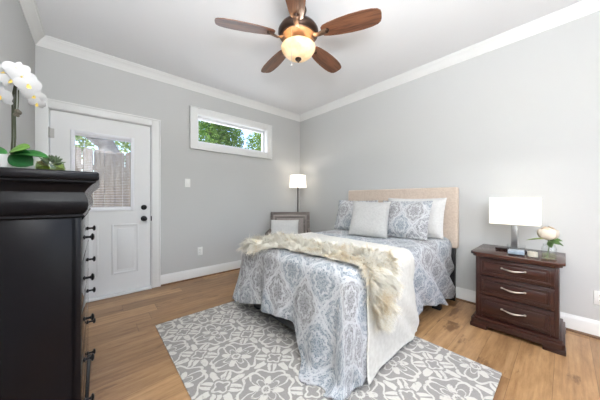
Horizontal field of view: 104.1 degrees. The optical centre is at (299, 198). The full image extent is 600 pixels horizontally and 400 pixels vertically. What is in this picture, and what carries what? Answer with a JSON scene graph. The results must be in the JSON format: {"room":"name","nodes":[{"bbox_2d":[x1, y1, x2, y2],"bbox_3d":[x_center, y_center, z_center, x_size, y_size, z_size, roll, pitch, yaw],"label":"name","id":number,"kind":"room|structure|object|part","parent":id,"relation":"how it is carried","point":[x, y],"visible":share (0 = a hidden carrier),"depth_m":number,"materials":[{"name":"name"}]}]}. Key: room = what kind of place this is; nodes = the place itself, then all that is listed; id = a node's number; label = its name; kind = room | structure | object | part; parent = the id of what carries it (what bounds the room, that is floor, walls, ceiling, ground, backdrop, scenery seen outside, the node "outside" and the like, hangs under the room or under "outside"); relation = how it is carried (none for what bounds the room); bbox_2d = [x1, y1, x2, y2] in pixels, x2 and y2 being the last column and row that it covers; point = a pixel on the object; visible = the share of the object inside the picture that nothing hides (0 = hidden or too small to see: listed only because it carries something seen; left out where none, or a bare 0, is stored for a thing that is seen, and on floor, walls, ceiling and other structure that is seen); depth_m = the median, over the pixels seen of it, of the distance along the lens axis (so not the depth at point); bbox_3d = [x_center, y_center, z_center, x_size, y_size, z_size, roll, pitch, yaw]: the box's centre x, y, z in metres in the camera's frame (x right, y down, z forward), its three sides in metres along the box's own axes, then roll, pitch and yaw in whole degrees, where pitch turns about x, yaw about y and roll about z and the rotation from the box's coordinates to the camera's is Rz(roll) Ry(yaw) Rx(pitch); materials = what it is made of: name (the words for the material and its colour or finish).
{"room":"bedroom","nodes":[
{"label":"bedroom","id":0,"kind":"room"},
{"bbox_2d":[0,0,34,168],"bbox_3d":[-1.170,-0.240,0.577,0.140,2.710,4.440,0,0,-41],"label":"wall","id":1,"kind":"structure","parent":0,"point":[17,44],"depth_m":1.73,"materials":[{"name":"grey paint"}]},
{"bbox_2d":[18,0,45,44],"bbox_3d":[-1.134,-1.549,0.703,0.080,0.092,4.300,0,0,-41],"label":"trim","id":2,"kind":"structure","parent":1,"relation":"attached to","point":[29,8],"depth_m":2.02,"materials":[{"name":"white paint"}]},
{"bbox_2d":[35,45,299,274],"bbox_3d":[-1.341,-0.240,3.484,3.737,2.710,0.140,0,0,-41],"label":"wall","id":3,"kind":"structure","parent":0,"point":[228,198],"depth_m":3.25,"materials":[{"name":"grey paint"}]},
{"bbox_2d":[35,98,160,287],"bbox_3d":[-2.226,0.057,2.684,1.069,2.116,0.166,0,0,-41],"label":"trim","id":4,"kind":"structure","parent":3,"relation":"attached to","point":[42,115],"depth_m":2.92,"materials":[{"name":"white paint"}]},
{"bbox_2d":[48,109,151,297],"bbox_3d":[-2.188,0.092,2.635,0.892,1.989,0.114,0,0,-41],"label":"door","id":5,"kind":"structure","parent":3,"relation":"in","point":[120,246],"depth_m":2.71,"materials":[{"name":"white paint"}]},
{"bbox_3d":[-2.336,0.585,2.523,0.251,0.580,0.008,0,0,-41],"label":"panel moulding","id":6,"kind":"part","parent":5,"relation":"part of","materials":[{"name":"white paint"}]},
{"bbox_3d":[-2.202,-0.295,2.637,0.550,0.870,0.016,0,0,-41],"label":"lite frame","id":7,"kind":"part","parent":5,"relation":"part of","materials":[{"name":"white plastic"}]},
{"bbox_3d":[-2.215,-0.687,2.651,0.482,0.022,0.018,0,0,-41],"label":"blind head rail","id":8,"kind":"part","parent":5,"relation":"part of","materials":[{"name":"white plastic"}]},
{"bbox_3d":[-2.215,0.101,2.651,0.482,0.010,0.015,0,0,-41],"label":"blind rail","id":9,"kind":"part","parent":5,"relation":"part of","materials":[{"name":"white plastic"}]},
{"bbox_3d":[-2.061,0.585,2.765,0.261,0.580,0.008,0,0,-41],"label":"panel moulding","id":10,"kind":"part","parent":5,"relation":"part of","materials":[{"name":"white paint"}]},
{"bbox_2d":[89,285,151,301],"bbox_3d":[-2.230,1.103,2.681,0.880,0.023,0.205,0,0,-41],"label":"trim","id":11,"kind":"structure","parent":3,"relation":"attached to","point":[146,287],"depth_m":2.70,"materials":[{"name":"white paint"}]},
{"bbox_2d":[36,35,299,121],"bbox_3d":[-1.268,-1.549,3.402,3.457,0.092,0.080,0,0,-41],"label":"trim","id":12,"kind":"structure","parent":3,"relation":"attached to","point":[48,42],"depth_m":2.88,"materials":[{"name":"white paint"}]},
{"bbox_2d":[185,179,189,186],"bbox_3d":[-1.540,-0.217,3.208,0.070,0.115,0.010,0,0,-41],"label":"light switch","id":13,"kind":"object","parent":3,"relation":"attached to","point":[187,181],"visible":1,"depth_m":3.20,"materials":[{"name":"white plastic"}]},
{"bbox_2d":[198,247,202,254],"bbox_3d":[-1.416,0.741,3.318,0.070,0.115,0.009,0,0,-41],"label":"power outlet","id":14,"kind":"object","parent":3,"relation":"attached to","point":[200,249],"visible":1,"depth_m":3.32,"materials":[{"name":"white plastic"}]},
{"bbox_2d":[161,260,240,285],"bbox_3d":[-0.888,1.040,3.781,2.385,0.123,0.016,0,0,-41],"label":"baseboard","id":15,"kind":"structure","parent":3,"relation":"attached to","point":[187,274],"depth_m":3.29,"materials":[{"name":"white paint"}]},
{"bbox_2d":[190,105,271,158],"bbox_3d":[-1.041,-0.990,3.712,1.358,0.592,0.136,0,0,-41],"label":"window","id":16,"kind":"structure","parent":3,"relation":"in","point":[196,113],"depth_m":3.61,"materials":[{"name":"white paint"}]},
{"bbox_3d":[-1.073,-0.990,3.748,1.146,0.380,0.040,0,0,-41],"label":"sash","id":17,"kind":"part","parent":16,"relation":"part of","materials":[{"name":"white plastic"}]},
{"bbox_2d":[36,0,582,114],"bbox_3d":[0.130,-1.645,1.822,3.737,0.100,4.580,0,0,-41],"label":"ceiling","id":18,"kind":"structure","parent":0,"point":[179,38],"depth_m":2.30,"materials":[{"name":"white paint"}]},
{"bbox_2d":[215,0,381,72],"bbox_3d":[-0.015,-1.322,2.006,1.263,0.545,1.258,0,0,-41],"label":"ceiling fan","id":19,"kind":"object","parent":18,"relation":"hanging from","point":[298,33],"visible":1,"depth_m":1.86,"materials":[{"name":"brown wood"}]},
{"bbox_3d":[-0.430,-1.360,1.854,0.462,0.041,0.153,0,0,-15],"label":"blade","id":20,"kind":"part","parent":19,"relation":"part of","materials":[{"name":"brown wood"}]},
{"bbox_3d":[-0.251,-1.360,2.328,0.153,0.041,0.462,0,0,-33],"label":"blade","id":21,"kind":"part","parent":19,"relation":"part of","materials":[{"name":"brown wood"}]},
{"bbox_3d":[-0.067,-1.197,1.854,0.011,0.296,0.012,0,0,-41],"label":"pull chain","id":22,"kind":"part","parent":19,"relation":"part of","materials":[{"name":"silver metal"}]},
{"bbox_3d":[-0.035,-1.360,1.537,0.153,0.041,0.462,0,0,3],"label":"blade","id":23,"kind":"part","parent":19,"relation":"part of","materials":[{"name":"brown wood"}]},
{"bbox_3d":[-0.014,-1.228,1.968,0.290,0.099,0.290,0,0,-41],"label":"lamp shade","id":24,"kind":"part","parent":19,"relation":"part of","materials":[{"name":"white glass"}]},
{"bbox_3d":[0.255,-1.360,2.304,0.153,0.041,0.462,0,0,39],"label":"blade","id":25,"kind":"part","parent":19,"relation":"part of","materials":[{"name":"brown wood"}]},
{"bbox_3d":[0.389,-1.360,1.815,0.462,0.041,0.153,0,0,21],"label":"blade","id":26,"kind":"part","parent":19,"relation":"part of","materials":[{"name":"brown wood"}]},
{"bbox_2d":[89,269,599,399],"bbox_3d":[0.130,1.165,1.822,3.737,0.100,4.580,0,0,-41],"label":"floor","id":27,"kind":"structure","parent":0,"point":[131,361],"depth_m":1.75,"materials":[{"name":"brown wood"}]},
{"bbox_2d":[0,167,99,399],"bbox_3d":[-1.274,0.504,1.166,0.417,1.222,0.954,0,0,-41],"label":"dresser","id":28,"kind":"object","parent":27,"relation":"on","point":[45,354],"visible":1,"depth_m":0.87,"materials":[{"name":"black paint"}]},
{"bbox_2d":[0,61,48,167],"bbox_3d":[-1.225,-0.346,0.995,0.287,0.478,0.163,0,0,28],"label":"potted orchid","id":29,"kind":"object","parent":28,"relation":"on","point":[19,74],"visible":0.98,"depth_m":0.99,"materials":[{"name":"white plant"}]},
{"bbox_3d":[-1.268,-0.148,1.027,0.080,0.082,0.080,0,0,0],"label":"pot","id":30,"kind":"part","parent":29,"relation":"part of","materials":[{"name":"white ceramic"}]},
{"bbox_3d":[-1.278,0.002,1.163,0.407,0.146,0.942,0,0,-41],"label":"cornice","id":31,"kind":"part","parent":28,"relation":"part of","materials":[{"name":"black paint"}]},
{"bbox_2d":[35,155,64,169],"bbox_3d":[-1.344,-0.171,1.262,0.128,0.127,0.114,0,0,35],"label":"succulent bowl","id":32,"kind":"object","parent":28,"relation":"on","point":[53,161],"visible":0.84,"depth_m":1.24,"materials":[{"name":"green glass"}]},
{"bbox_3d":[-1.165,0.180,1.259,0.021,0.179,0.790,0,0,-41],"label":"drawer","id":33,"kind":"part","parent":28,"relation":"part of","materials":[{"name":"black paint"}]},
{"bbox_3d":[-1.165,0.371,1.259,0.021,0.179,0.790,0,0,-41],"label":"drawer","id":34,"kind":"part","parent":28,"relation":"part of","materials":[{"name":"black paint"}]},
{"bbox_3d":[-1.165,0.562,1.259,0.021,0.179,0.790,0,0,-41],"label":"drawer","id":35,"kind":"part","parent":28,"relation":"part of","materials":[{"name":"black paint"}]},
{"bbox_3d":[-1.165,0.753,1.259,0.021,0.179,0.790,0,0,-41],"label":"drawer","id":36,"kind":"part","parent":28,"relation":"part of","materials":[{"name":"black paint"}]},
{"bbox_3d":[-1.165,0.945,1.259,0.021,0.179,0.790,0,0,-41],"label":"drawer","id":37,"kind":"part","parent":28,"relation":"part of","materials":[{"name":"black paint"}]},
{"bbox_3d":[-0.997,0.180,1.107,0.038,0.034,0.034,0,0,-41],"label":"knob","id":38,"kind":"part","parent":28,"relation":"part of","materials":[{"name":"black metal"}]},
{"bbox_3d":[-0.997,0.371,1.107,0.038,0.034,0.034,0,0,-41],"label":"knob","id":39,"kind":"part","parent":28,"relation":"part of","materials":[{"name":"black metal"}]},
{"bbox_3d":[-0.997,0.562,1.107,0.038,0.034,0.034,0,0,-41],"label":"knob","id":40,"kind":"part","parent":28,"relation":"part of","materials":[{"name":"black metal"}]},
{"bbox_3d":[-0.997,0.753,1.107,0.038,0.034,0.034,0,0,-41],"label":"knob","id":41,"kind":"part","parent":28,"relation":"part of","materials":[{"name":"black metal"}]},
{"bbox_3d":[-0.997,0.945,1.107,0.038,0.034,0.034,0,0,-41],"label":"knob","id":42,"kind":"part","parent":28,"relation":"part of","materials":[{"name":"black metal"}]},
{"bbox_2d":[265,212,310,235],"bbox_3d":[-0.166,0.669,3.692,0.670,0.891,0.646,0,0,0],"label":"armchair","id":43,"kind":"object","parent":27,"relation":"on","point":[303,217],"visible":0.22,"depth_m":3.93,"materials":[{"name":"beige fabric"}]},
{"bbox_2d":[271,220,298,234],"bbox_3d":[-0.251,0.499,3.763,0.462,0.315,0.179,0,0,1],"label":"lumbar pillow","id":44,"kind":"object","parent":43,"relation":"on","point":[287,226],"visible":0.77,"depth_m":3.73,"materials":[{"name":"white fabric"}]},
{"bbox_3d":[-0.166,0.488,3.945,0.568,0.438,0.132,0,0,0],"label":"backrest","id":45,"kind":"part","parent":43,"relation":"part of","materials":[{"name":"beige fabric"}]},
{"bbox_3d":[-0.166,0.472,3.909,0.510,0.356,0.070,0,0,0],"label":"nail trim","id":46,"kind":"part","parent":43,"relation":"part of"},
{"bbox_2d":[289,175,305,211],"bbox_3d":[-0.038,0.347,4.190,0.304,1.535,0.304,0,0,-17],"label":"floor lamp","id":47,"kind":"object","parent":27,"relation":"on","point":[296,181],"visible":0.61,"depth_m":4.08,"materials":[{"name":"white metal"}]},
{"bbox_3d":[-0.038,-0.310,4.190,0.304,0.220,0.304,0,0,-41],"label":"lamp shade","id":48,"kind":"part","parent":47,"relation":"part of","materials":[{"name":"fabric"}]},
{"bbox_2d":[155,301,501,399],"bbox_3d":[0.009,1.110,1.768,1.540,0.009,2.110,0,0,-41],"label":"area rug","id":49,"kind":"object","parent":27,"relation":"on","point":[232,350],"visible":0.56,"depth_m":1.56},
{"bbox_2d":[253,187,458,330],"bbox_3d":[0.573,0.493,2.485,1.855,1.243,1.443,0,0,-41],"label":"bed","id":50,"kind":"object","parent":27,"relation":"on","point":[451,212],"visible":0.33,"depth_m":2.60,"materials":[{"name":"beige fabric"}]},
{"bbox_3d":[0.538,0.985,2.456,1.755,0.060,1.230,0,0,-41],"label":"frame","id":51,"kind":"part","parent":50,"relation":"part of","materials":[{"name":"white fabric"}]},
{"bbox_2d":[232,229,455,399],"bbox_3d":[0.422,0.758,2.421,1.972,0.690,1.564,0,0,-41],"label":"coverlet","id":52,"kind":"object","parent":50,"relation":"on","point":[325,300],"visible":0.62,"depth_m":1.58,"materials":[{"name":"fabric"}]},
{"bbox_2d":[334,200,377,230],"bbox_3d":[0.711,0.215,3.042,0.582,0.395,0.189,0,0,44],"label":"pillow sham","id":53,"kind":"object","parent":52,"relation":"on","point":[344,214],"visible":0.41,"depth_m":3.09,"materials":[{"name":"fabric"}]},
{"bbox_2d":[294,232,418,384],"bbox_3d":[0.224,0.739,2.110,0.884,0.672,1.376,0,0,-41],"label":"throw blanket","id":54,"kind":"object","parent":52,"relation":"on","point":[381,348],"visible":0.44,"depth_m":1.73,"materials":[{"name":"white fabric"}]},
{"bbox_2d":[237,230,406,336],"bbox_3d":[0.055,0.591,1.962,0.637,0.548,1.488,0,0,-44],"label":"fur throw","id":55,"kind":"object","parent":54,"relation":"on","point":[380,269],"visible":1,"depth_m":1.58,"materials":[{"name":"beige fur"}]},
{"bbox_2d":[348,201,390,237],"bbox_3d":[0.771,0.218,2.608,0.428,0.396,0.217,0,0,30],"label":"cushion","id":56,"kind":"object","parent":52,"relation":"on","point":[370,219],"visible":1,"depth_m":2.54,"materials":[{"name":"white fabric"}]},
{"bbox_2d":[383,200,432,239],"bbox_3d":[1.121,0.216,2.554,0.189,0.393,0.564,0,0,-37],"label":"pillow sham","id":57,"kind":"object","parent":52,"relation":"on","point":[406,219],"visible":0.79,"depth_m":2.44,"materials":[{"name":"fabric"}]},
{"bbox_2d":[388,198,446,238],"bbox_3d":[1.288,0.200,2.671,0.188,0.422,0.662,0,0,-39],"label":"pillow","id":58,"kind":"object","parent":52,"relation":"on","point":[435,225],"visible":0.32,"depth_m":2.45,"materials":[{"name":"white fabric"}]},
{"bbox_3d":[1.239,0.206,3.075,0.075,0.668,1.443,0,0,-41],"label":"headboard","id":59,"kind":"part","parent":50,"relation":"part of","materials":[{"name":"beige fabric"}]},
{"bbox_3d":[1.383,1.062,2.380,0.060,0.105,0.095,0,0,-41],"label":"leg","id":60,"kind":"part","parent":50,"relation":"part of","materials":[{"name":"black wood"}]},
{"bbox_3d":[1.681,0.815,2.579,0.040,0.600,0.055,0,0,-41],"label":"headboard post","id":61,"kind":"part","parent":50,"relation":"part of","materials":[{"name":"black wood"}]},
{"bbox_2d":[470,244,565,356],"bbox_3d":[1.873,0.787,2.022,0.520,0.655,0.564,0,0,-41],"label":"nightstand","id":62,"kind":"object","parent":27,"relation":"on","point":[517,295],"visible":1,"depth_m":1.85,"materials":[{"name":"brown wood"}]},
{"bbox_3d":[1.700,0.913,1.869,0.037,0.024,0.155,0,0,-41],"label":"handle","id":63,"kind":"part","parent":62,"relation":"part of","materials":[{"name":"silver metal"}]},
{"bbox_3d":[1.700,0.737,1.869,0.037,0.024,0.155,0,0,-41],"label":"handle","id":64,"kind":"part","parent":62,"relation":"part of","materials":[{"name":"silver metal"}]},
{"bbox_3d":[1.700,0.575,1.869,0.037,0.024,0.155,0,0,-41],"label":"handle","id":65,"kind":"part","parent":62,"relation":"part of","materials":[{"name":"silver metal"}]},
{"bbox_2d":[489,197,541,252],"bbox_3d":[1.901,0.223,2.074,0.160,0.472,0.326,0,0,-41],"label":"table lamp","id":66,"kind":"object","parent":62,"relation":"on","point":[513,211],"visible":0.94,"depth_m":2.02,"materials":[{"name":"white fabric"}]},
{"bbox_3d":[1.901,0.105,2.074,0.160,0.237,0.326,0,0,-41],"label":"lamp shade","id":67,"kind":"part","parent":66,"relation":"part of","materials":[{"name":"fabric"}]},
{"bbox_2d":[507,244,524,254],"bbox_3d":[1.779,0.420,1.925,0.112,0.078,0.112,0,0,45],"label":"glass dish","id":68,"kind":"object","parent":62,"relation":"on","point":[510,251],"visible":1,"depth_m":1.91,"materials":[{"name":"blue glass"}]},
{"bbox_3d":[1.712,0.919,1.880,0.008,0.136,0.408,0,0,-41],"label":"drawer panel","id":69,"kind":"part","parent":62,"relation":"part of","materials":[{"name":"brown wood"}]},
{"bbox_3d":[1.712,0.743,1.880,0.008,0.116,0.408,0,0,-41],"label":"drawer panel","id":70,"kind":"part","parent":62,"relation":"part of","materials":[{"name":"brown wood"}]},
{"bbox_3d":[1.712,0.581,1.880,0.008,0.108,0.408,0,0,-41],"label":"drawer panel","id":71,"kind":"part","parent":62,"relation":"part of","materials":[{"name":"brown wood"}]},
{"bbox_3d":[1.723,0.919,1.889,0.024,0.172,0.448,0,0,-41],"label":"drawer","id":72,"kind":"part","parent":62,"relation":"part of","materials":[{"name":"brown wood"}]},
{"bbox_3d":[1.723,0.743,1.889,0.024,0.152,0.448,0,0,-41],"label":"drawer","id":73,"kind":"part","parent":62,"relation":"part of","materials":[{"name":"brown wood"}]},
{"bbox_3d":[1.723,0.581,1.889,0.024,0.144,0.448,0,0,-41],"label":"drawer","id":74,"kind":"part","parent":62,"relation":"part of","materials":[{"name":"brown wood"}]},
{"bbox_2d":[527,251,538,257],"bbox_3d":[1.828,0.430,1.839,0.068,0.058,0.068,0,0,-41],"label":"candle","id":75,"kind":"object","parent":62,"relation":"on","point":[529,253],"visible":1,"depth_m":1.82,"materials":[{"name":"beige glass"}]},
{"bbox_2d":[528,226,562,258],"bbox_3d":[1.883,0.333,1.801,0.119,0.252,0.198,0,0,-41],"label":"flower","id":76,"kind":"object","parent":62,"relation":"on","point":[548,233],"visible":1,"depth_m":1.75,"materials":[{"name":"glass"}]},
{"bbox_2d":[300,11,599,320],"bbox_3d":[1.524,-0.240,2.961,0.140,2.710,4.440,0,0,-41],"label":"wall","id":77,"kind":"structure","parent":0,"point":[521,118],"depth_m":2.37,"materials":[{"name":"grey paint"}]},
{"bbox_2d":[300,0,599,121],"bbox_3d":[1.395,-1.549,2.940,0.080,0.092,4.300,0,0,-41],"label":"trim","id":78,"kind":"structure","parent":77,"relation":"attached to","point":[583,8],"depth_m":2.43,"materials":[{"name":"white paint"}]},
{"bbox_2d":[456,287,599,338],"bbox_3d":[1.419,1.040,2.962,0.016,0.123,4.300,0,0,-41],"label":"baseboard","id":79,"kind":"structure","parent":77,"relation":"attached to","point":[586,325],"depth_m":1.96,"materials":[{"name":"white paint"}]},
{"bbox_2d":[594,290,599,304],"bbox_3d":[2.395,0.793,1.863,0.009,0.115,0.070,0,0,-41],"label":"power outlet","id":80,"kind":"object","parent":77,"relation":"attached to","point":[596,293],"visible":1,"depth_m":1.88,"materials":[{"name":"white plastic"}]},
{"label":"outside","id":81,"kind":"structure","parent":0,"visible":0},
{"bbox_3d":[-6.183,1.375,8.547,24.000,0.080,13.860,0,0,-41],"label":"ground","id":82,"kind":"structure","parent":81,"visible":0},
{"bbox_2d":[75,147,130,207],"bbox_3d":[-3.451,0.211,4.366,6.650,2.207,0.063,0,0,-41],"label":"fence","id":83,"kind":"object","parent":82,"relation":"on","point":[125,189],"visible":0.07,"depth_m":4.29,"materials":[{"name":"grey wood"}]},
{"bbox_2d":[75,135,130,194],"bbox_3d":[-5.359,-0.847,5.813,4.398,4.412,2.268,0,0,-29],"label":"tree","id":84,"kind":"object","parent":82,"relation":"on","point":[107,145],"visible":0.06,"depth_m":5.45,"materials":[{"name":"green plant"}]},
{"bbox_2d":[198,120,244,147],"bbox_3d":[-3.224,-1.516,9.107,2.148,5.729,1.762,0,0,-41],"label":"tree","id":85,"kind":"object","parent":82,"relation":"on","point":[214,133],"visible":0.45,"depth_m":8.77,"materials":[{"name":"green plant"}]},
{"bbox_2d":[245,132,260,150],"bbox_3d":[-1.263,-1.361,10.842,2.888,5.414,1.995,0,0,-41],"label":"tree","id":86,"kind":"object","parent":82,"relation":"on","point":[257,136],"visible":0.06,"depth_m":10.04,"materials":[{"name":"green plant"}]}
]}

